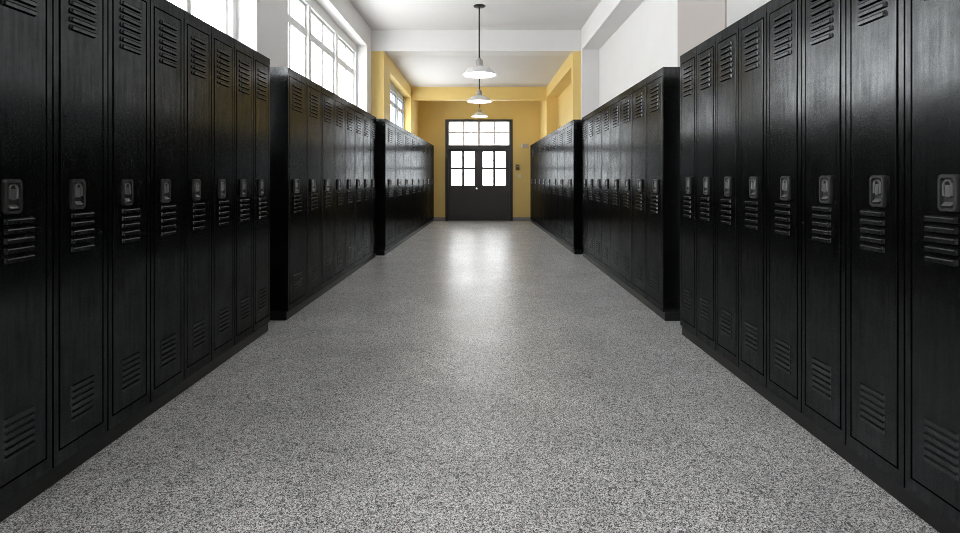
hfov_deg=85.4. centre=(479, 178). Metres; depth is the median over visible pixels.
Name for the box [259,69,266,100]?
vent
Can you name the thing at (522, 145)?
fire alarm
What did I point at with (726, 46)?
vent
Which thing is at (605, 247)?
vent
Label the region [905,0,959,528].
locker
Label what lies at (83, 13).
vent
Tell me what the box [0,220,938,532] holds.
floor
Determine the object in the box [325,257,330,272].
vent
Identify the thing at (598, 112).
locker
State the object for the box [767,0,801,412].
locker
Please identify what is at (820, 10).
vent
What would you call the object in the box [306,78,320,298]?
locker
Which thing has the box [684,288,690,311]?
vent
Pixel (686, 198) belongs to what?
vent
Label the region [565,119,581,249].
locker
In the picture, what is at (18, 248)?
vent
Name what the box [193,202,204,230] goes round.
vent
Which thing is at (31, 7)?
vent
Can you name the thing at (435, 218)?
baseboard
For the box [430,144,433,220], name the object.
locker
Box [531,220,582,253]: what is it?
plinth
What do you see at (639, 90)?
locker
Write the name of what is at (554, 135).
locker
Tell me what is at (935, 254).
vent
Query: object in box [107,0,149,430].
locker
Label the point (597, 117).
vent
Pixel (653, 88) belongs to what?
vent
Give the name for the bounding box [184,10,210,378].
locker
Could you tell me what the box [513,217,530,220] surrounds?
baseboard
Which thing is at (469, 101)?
diffuser
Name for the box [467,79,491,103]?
pendant lamp
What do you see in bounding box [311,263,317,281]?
vent
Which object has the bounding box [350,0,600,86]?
ceiling
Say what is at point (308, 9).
window
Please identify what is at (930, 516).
plinth
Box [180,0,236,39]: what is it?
window
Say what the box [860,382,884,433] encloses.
vent
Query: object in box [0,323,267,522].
plinth
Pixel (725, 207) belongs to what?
vent
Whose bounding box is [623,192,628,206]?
vent
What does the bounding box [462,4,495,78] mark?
pendant lamp
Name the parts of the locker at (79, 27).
latch plate, latch handle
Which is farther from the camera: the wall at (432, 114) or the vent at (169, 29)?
the wall at (432, 114)
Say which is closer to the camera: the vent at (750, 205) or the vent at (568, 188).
the vent at (750, 205)
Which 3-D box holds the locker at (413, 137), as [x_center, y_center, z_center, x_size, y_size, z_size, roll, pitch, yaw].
[-1.379,0.081,10.028,0.237,1.881,0.748,0,0,1]
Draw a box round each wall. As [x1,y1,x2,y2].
[237,0,418,136]
[419,101,538,216]
[539,0,770,139]
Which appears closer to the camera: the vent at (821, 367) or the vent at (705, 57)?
the vent at (821, 367)
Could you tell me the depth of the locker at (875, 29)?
1.83 m
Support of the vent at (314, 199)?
attached to the locker at (313, 90)
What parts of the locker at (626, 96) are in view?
latch plate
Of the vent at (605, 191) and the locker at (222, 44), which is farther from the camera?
the vent at (605, 191)
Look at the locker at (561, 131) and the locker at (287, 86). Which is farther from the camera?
the locker at (561, 131)
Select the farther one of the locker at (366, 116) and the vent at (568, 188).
the vent at (568, 188)
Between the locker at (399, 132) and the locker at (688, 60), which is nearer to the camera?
the locker at (688, 60)
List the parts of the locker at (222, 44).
latch plate, latch handle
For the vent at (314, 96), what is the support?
attached to the locker at (313, 90)
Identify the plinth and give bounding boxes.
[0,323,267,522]
[270,253,375,320]
[376,219,432,255]
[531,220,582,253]
[583,253,679,320]
[682,327,959,532]
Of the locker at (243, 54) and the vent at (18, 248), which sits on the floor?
the locker at (243, 54)
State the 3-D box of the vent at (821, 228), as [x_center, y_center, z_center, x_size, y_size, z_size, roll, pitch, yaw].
[1.393,0.184,2.125,0.010,0.144,0.110,0,0,0]
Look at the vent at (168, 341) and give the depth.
2.50 m
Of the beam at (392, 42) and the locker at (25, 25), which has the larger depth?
the beam at (392, 42)
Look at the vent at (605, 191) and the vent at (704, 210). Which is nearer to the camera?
the vent at (704, 210)
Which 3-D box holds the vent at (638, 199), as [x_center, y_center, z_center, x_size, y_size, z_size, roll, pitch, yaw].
[1.405,0.198,4.610,0.010,0.144,0.167,0,0,1]
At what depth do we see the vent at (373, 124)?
7.07 m
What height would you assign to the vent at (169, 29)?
0.201 m
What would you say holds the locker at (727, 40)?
on the floor
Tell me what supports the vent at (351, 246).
attached to the locker at (349, 107)
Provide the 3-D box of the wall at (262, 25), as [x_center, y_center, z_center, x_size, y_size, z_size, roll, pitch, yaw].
[-1.850,-0.695,4.910,0.500,3.570,17.820,0,0,0]
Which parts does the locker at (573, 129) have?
door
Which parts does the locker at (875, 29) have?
latch handle, latch plate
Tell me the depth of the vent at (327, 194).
4.99 m
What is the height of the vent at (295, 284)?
0.135 m
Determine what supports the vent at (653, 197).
attached to the locker at (663, 86)
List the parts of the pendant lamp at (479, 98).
lamp shade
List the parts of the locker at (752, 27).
latch handle, latch plate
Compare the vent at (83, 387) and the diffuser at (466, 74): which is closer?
the vent at (83, 387)
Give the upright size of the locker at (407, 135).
1.881 m
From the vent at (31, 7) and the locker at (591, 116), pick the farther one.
the locker at (591, 116)
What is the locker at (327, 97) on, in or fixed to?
on the floor
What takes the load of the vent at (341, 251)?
attached to the locker at (339, 103)
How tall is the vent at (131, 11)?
0.201 m
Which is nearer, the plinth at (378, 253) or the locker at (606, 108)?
the locker at (606, 108)
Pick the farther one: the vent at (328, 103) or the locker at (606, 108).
the locker at (606, 108)
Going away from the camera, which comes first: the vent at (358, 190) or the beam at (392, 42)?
the vent at (358, 190)
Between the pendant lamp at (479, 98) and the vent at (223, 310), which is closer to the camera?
the vent at (223, 310)
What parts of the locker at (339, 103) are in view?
latch plate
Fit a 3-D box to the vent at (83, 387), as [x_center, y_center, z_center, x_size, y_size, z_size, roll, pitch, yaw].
[-1.500,0.828,1.968,0.005,0.135,0.116,0,0,0]
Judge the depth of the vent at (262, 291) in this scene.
3.58 m
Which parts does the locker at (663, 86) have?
door, latch plate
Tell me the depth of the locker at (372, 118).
7.00 m
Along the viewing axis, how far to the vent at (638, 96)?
4.62 m
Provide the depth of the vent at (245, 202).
3.32 m
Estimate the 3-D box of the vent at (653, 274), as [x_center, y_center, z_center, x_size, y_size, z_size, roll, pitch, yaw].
[1.403,0.828,4.195,0.005,0.135,0.179,0,0,1]
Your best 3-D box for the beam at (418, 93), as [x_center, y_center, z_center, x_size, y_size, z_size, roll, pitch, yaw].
[-0.025,-2.000,12.215,3.150,0.300,0.130,0,0,0]
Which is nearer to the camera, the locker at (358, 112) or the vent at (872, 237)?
the vent at (872, 237)
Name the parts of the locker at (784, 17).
latch handle, latch plate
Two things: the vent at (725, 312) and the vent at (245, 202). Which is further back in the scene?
the vent at (245, 202)
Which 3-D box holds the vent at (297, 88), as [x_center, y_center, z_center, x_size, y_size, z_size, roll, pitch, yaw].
[-1.468,-0.651,4.204,0.010,0.201,0.188,0,0,1]
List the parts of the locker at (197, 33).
latch plate, latch handle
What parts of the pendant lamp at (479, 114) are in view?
lamp shade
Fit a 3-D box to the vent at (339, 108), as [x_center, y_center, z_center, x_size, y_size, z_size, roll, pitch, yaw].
[-1.456,-0.651,5.425,0.010,0.201,0.188,0,0,1]
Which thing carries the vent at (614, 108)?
attached to the locker at (615, 102)
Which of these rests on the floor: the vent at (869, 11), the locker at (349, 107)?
the locker at (349, 107)
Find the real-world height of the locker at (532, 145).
1.881 m
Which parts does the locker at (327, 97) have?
latch plate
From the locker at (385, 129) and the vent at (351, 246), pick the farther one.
the locker at (385, 129)
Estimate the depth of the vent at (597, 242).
6.27 m
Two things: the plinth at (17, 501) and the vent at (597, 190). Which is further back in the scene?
the vent at (597, 190)
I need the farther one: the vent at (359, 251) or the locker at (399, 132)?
the locker at (399, 132)
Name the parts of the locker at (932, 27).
latch handle, latch plate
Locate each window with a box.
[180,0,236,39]
[288,0,356,105]
[390,83,403,128]
[448,122,509,145]
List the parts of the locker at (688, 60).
latch plate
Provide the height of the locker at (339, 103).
1.881 m
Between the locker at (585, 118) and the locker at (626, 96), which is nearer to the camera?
the locker at (626, 96)
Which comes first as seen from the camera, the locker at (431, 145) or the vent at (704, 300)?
the vent at (704, 300)
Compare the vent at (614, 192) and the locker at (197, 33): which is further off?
the vent at (614, 192)
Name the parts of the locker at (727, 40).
latch handle, latch plate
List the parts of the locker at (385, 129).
door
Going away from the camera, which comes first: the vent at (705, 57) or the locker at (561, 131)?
the vent at (705, 57)
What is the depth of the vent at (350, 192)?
5.82 m
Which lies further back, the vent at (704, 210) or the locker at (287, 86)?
the locker at (287, 86)
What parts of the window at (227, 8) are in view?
frame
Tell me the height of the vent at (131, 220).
0.144 m
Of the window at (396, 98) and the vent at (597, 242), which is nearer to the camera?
the vent at (597, 242)
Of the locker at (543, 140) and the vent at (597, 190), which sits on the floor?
the locker at (543, 140)
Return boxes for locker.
[0,0,51,503]
[52,0,106,467]
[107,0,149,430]
[150,0,183,401]
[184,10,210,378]
[211,26,233,360]
[234,39,252,344]
[253,50,269,331]
[270,67,305,311]
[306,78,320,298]
[321,86,333,288]
[334,94,344,279]
[345,100,353,272]
[354,105,362,266]
[363,110,369,260]
[370,114,375,255]
[376,119,394,250]
[395,124,403,243]
[404,129,410,237]
[411,133,416,232]
[417,137,421,228]
[422,139,425,225]
[426,142,429,222]
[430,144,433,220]
[530,144,533,220]
[534,142,536,222]
[537,139,540,225]
[541,136,545,229]
[546,133,550,232]
[551,129,557,237]
[558,125,564,242]
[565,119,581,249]
[582,115,587,255]
[588,110,594,260]
[595,106,601,265]
[602,100,610,272]
[611,94,620,279]
[621,87,632,288]
[632,78,646,298]
[646,67,679,311]
[680,47,696,336]
[696,34,715,350]
[716,20,738,366]
[739,3,766,387]
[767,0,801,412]
[802,0,845,444]
[846,0,904,487]
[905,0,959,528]
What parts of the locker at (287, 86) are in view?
latch plate, door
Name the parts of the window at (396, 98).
sash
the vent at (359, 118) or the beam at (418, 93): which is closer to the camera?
the vent at (359, 118)
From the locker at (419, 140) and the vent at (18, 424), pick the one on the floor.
the locker at (419, 140)
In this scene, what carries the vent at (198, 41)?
attached to the locker at (197, 33)
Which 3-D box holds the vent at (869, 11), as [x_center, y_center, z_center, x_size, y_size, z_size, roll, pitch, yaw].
[1.393,-0.665,1.853,0.010,0.201,0.127,0,0,0]
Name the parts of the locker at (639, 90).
latch plate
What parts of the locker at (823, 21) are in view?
latch handle, latch plate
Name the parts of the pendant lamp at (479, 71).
lamp shade, stem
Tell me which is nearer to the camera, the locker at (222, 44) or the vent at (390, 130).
the locker at (222, 44)
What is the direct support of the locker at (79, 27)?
on the floor
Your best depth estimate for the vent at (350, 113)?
5.85 m
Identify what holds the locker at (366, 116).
on the floor
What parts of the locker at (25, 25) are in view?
latch plate, latch handle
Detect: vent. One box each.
[2,0,37,15]
[3,405,34,462]
[4,216,34,263]
[70,0,96,37]
[71,211,94,251]
[71,375,94,422]
[121,0,141,54]
[122,208,139,242]
[122,351,139,391]
[161,20,177,67]
[161,205,175,235]
[161,333,175,368]
[192,35,205,77]
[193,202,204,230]
[193,318,204,349]
[218,48,229,86]
[219,200,228,225]
[219,306,228,334]
[240,59,249,93]
[240,296,248,321]
[241,198,249,221]
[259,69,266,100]
[259,197,266,218]
[259,288,265,310]
[293,84,302,111]
[294,194,301,212]
[294,271,301,291]
[311,93,318,117]
[311,193,317,209]
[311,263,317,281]
[325,100,331,122]
[325,192,330,206]
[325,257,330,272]
[337,106,342,126]
[338,191,342,204]
[338,251,342,265]
[348,111,352,130]
[348,190,352,202]
[348,246,351,259]
[357,116,361,133]
[357,189,360,201]
[357,242,360,254]
[365,120,368,136]
[372,123,375,138]
[388,128,393,142]
[566,129,570,142]
[567,187,570,196]
[596,116,599,133]
[596,189,599,201]
[596,241,599,253]
[603,112,607,130]
[604,190,607,202]
[604,246,607,259]
[612,106,617,126]
[613,191,616,204]
[613,251,616,265]
[623,100,628,122]
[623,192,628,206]
[623,256,628,272]
[635,93,641,117]
[635,193,641,209]
[636,263,641,281]
[649,84,657,111]
[650,194,657,212]
[650,271,657,291]
[683,64,690,96]
[683,195,690,217]
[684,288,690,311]
[700,53,709,89]
[700,197,708,220]
[701,297,708,323]
[720,41,731,81]
[721,198,730,224]
[721,308,730,336]
[744,27,757,71]
[745,200,756,229]
[745,321,757,353]
[773,9,790,59]
[775,203,789,235]
[775,337,789,374]
[810,0,831,44]
[812,206,830,242]
[812,357,830,399]
[858,0,885,25]
[860,210,884,252]
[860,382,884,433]
[924,215,957,265]
[924,416,958,480]
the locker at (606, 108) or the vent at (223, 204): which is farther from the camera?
the locker at (606, 108)
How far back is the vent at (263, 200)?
3.59 m
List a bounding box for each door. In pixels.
[448,149,478,219]
[479,149,509,219]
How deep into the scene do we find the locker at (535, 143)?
12.18 m
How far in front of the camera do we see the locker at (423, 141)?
11.48 m
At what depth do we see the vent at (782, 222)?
2.39 m
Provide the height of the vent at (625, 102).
0.201 m
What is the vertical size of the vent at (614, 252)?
0.135 m
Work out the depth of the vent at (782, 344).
2.40 m
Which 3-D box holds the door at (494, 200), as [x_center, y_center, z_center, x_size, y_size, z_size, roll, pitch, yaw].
[0.376,0.152,13.643,0.798,1.860,0.045,0,0,0]
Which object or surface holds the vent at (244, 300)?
attached to the locker at (243, 54)
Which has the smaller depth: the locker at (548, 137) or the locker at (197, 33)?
the locker at (197, 33)
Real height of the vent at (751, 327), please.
0.135 m
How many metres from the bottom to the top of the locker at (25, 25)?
1.881 m
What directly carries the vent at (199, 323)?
attached to the locker at (197, 33)
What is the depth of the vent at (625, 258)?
5.03 m
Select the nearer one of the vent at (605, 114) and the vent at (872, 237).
the vent at (872, 237)
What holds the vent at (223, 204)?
attached to the locker at (222, 44)
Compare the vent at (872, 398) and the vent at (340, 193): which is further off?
the vent at (340, 193)
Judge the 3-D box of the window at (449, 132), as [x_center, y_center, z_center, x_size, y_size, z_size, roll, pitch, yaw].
[-0.026,-1.188,13.670,1.608,0.633,0.050,0,0,0]
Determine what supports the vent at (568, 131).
attached to the locker at (573, 129)
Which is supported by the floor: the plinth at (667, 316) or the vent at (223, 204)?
the plinth at (667, 316)
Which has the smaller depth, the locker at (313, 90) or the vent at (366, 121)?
the locker at (313, 90)
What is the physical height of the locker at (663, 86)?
1.881 m
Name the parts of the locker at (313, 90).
latch plate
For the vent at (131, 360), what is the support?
attached to the locker at (128, 21)
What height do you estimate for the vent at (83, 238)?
0.144 m
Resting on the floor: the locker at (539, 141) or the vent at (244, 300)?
the locker at (539, 141)
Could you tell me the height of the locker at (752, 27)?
1.881 m
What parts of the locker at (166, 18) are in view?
latch plate, latch handle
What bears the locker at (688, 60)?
on the floor
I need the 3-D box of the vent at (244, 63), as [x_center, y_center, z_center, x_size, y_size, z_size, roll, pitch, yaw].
[-1.498,-0.651,3.321,0.010,0.201,0.125,0,0,0]
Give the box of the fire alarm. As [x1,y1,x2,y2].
[521,144,528,147]
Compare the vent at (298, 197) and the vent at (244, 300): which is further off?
the vent at (298, 197)
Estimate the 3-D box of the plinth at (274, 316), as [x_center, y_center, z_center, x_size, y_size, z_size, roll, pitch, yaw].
[-1.617,1.056,5.630,0.288,0.069,3.258,0,0,1]
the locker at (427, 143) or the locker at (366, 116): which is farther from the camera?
the locker at (427, 143)
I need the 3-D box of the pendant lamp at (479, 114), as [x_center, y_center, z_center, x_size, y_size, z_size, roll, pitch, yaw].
[-0.005,-1.839,12.800,0.412,0.621,0.412,0,0,0]
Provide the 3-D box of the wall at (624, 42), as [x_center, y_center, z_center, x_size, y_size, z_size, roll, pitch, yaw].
[1.950,-0.695,4.910,0.800,3.570,17.820,0,0,0]
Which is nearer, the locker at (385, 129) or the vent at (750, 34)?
the vent at (750, 34)
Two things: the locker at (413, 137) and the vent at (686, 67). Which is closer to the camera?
the vent at (686, 67)
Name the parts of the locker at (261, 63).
latch plate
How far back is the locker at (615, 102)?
5.40 m
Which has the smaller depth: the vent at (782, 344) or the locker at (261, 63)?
the vent at (782, 344)
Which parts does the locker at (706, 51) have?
latch plate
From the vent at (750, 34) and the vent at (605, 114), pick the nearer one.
the vent at (750, 34)
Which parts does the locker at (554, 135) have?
door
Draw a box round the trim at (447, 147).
[445,119,512,220]
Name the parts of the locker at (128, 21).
latch plate, latch handle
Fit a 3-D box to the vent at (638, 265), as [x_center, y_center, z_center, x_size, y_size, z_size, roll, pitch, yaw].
[1.407,0.828,4.613,0.005,0.135,0.179,0,0,1]
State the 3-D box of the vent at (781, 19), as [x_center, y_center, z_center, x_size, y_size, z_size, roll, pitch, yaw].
[1.393,-0.665,2.402,0.010,0.201,0.127,0,0,0]
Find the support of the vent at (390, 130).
attached to the locker at (385, 129)
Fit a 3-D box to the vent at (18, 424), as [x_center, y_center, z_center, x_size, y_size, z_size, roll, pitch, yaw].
[-1.500,0.828,1.697,0.005,0.135,0.116,0,0,0]
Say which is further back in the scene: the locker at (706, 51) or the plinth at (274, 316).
the plinth at (274, 316)
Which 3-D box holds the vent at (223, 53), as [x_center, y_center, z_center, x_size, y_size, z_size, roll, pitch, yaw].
[-1.498,-0.651,3.050,0.010,0.201,0.125,0,0,0]
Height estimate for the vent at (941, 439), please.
0.135 m
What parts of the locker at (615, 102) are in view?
latch plate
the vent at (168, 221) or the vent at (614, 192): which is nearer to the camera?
the vent at (168, 221)
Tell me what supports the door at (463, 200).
in the wall at (432, 114)
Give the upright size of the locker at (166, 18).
1.881 m
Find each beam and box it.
[371,30,580,55]
[412,87,545,100]
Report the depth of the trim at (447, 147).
13.55 m
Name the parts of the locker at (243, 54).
latch plate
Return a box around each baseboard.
[433,217,444,220]
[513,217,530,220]
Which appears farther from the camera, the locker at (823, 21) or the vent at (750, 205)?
the vent at (750, 205)
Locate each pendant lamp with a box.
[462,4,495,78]
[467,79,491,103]
[471,104,487,117]
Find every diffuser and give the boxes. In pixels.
[463,72,494,77]
[468,100,490,102]
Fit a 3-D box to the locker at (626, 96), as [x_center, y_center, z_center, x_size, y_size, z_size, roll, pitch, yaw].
[1.522,0.081,5.030,0.247,1.881,0.415,0,0,1]

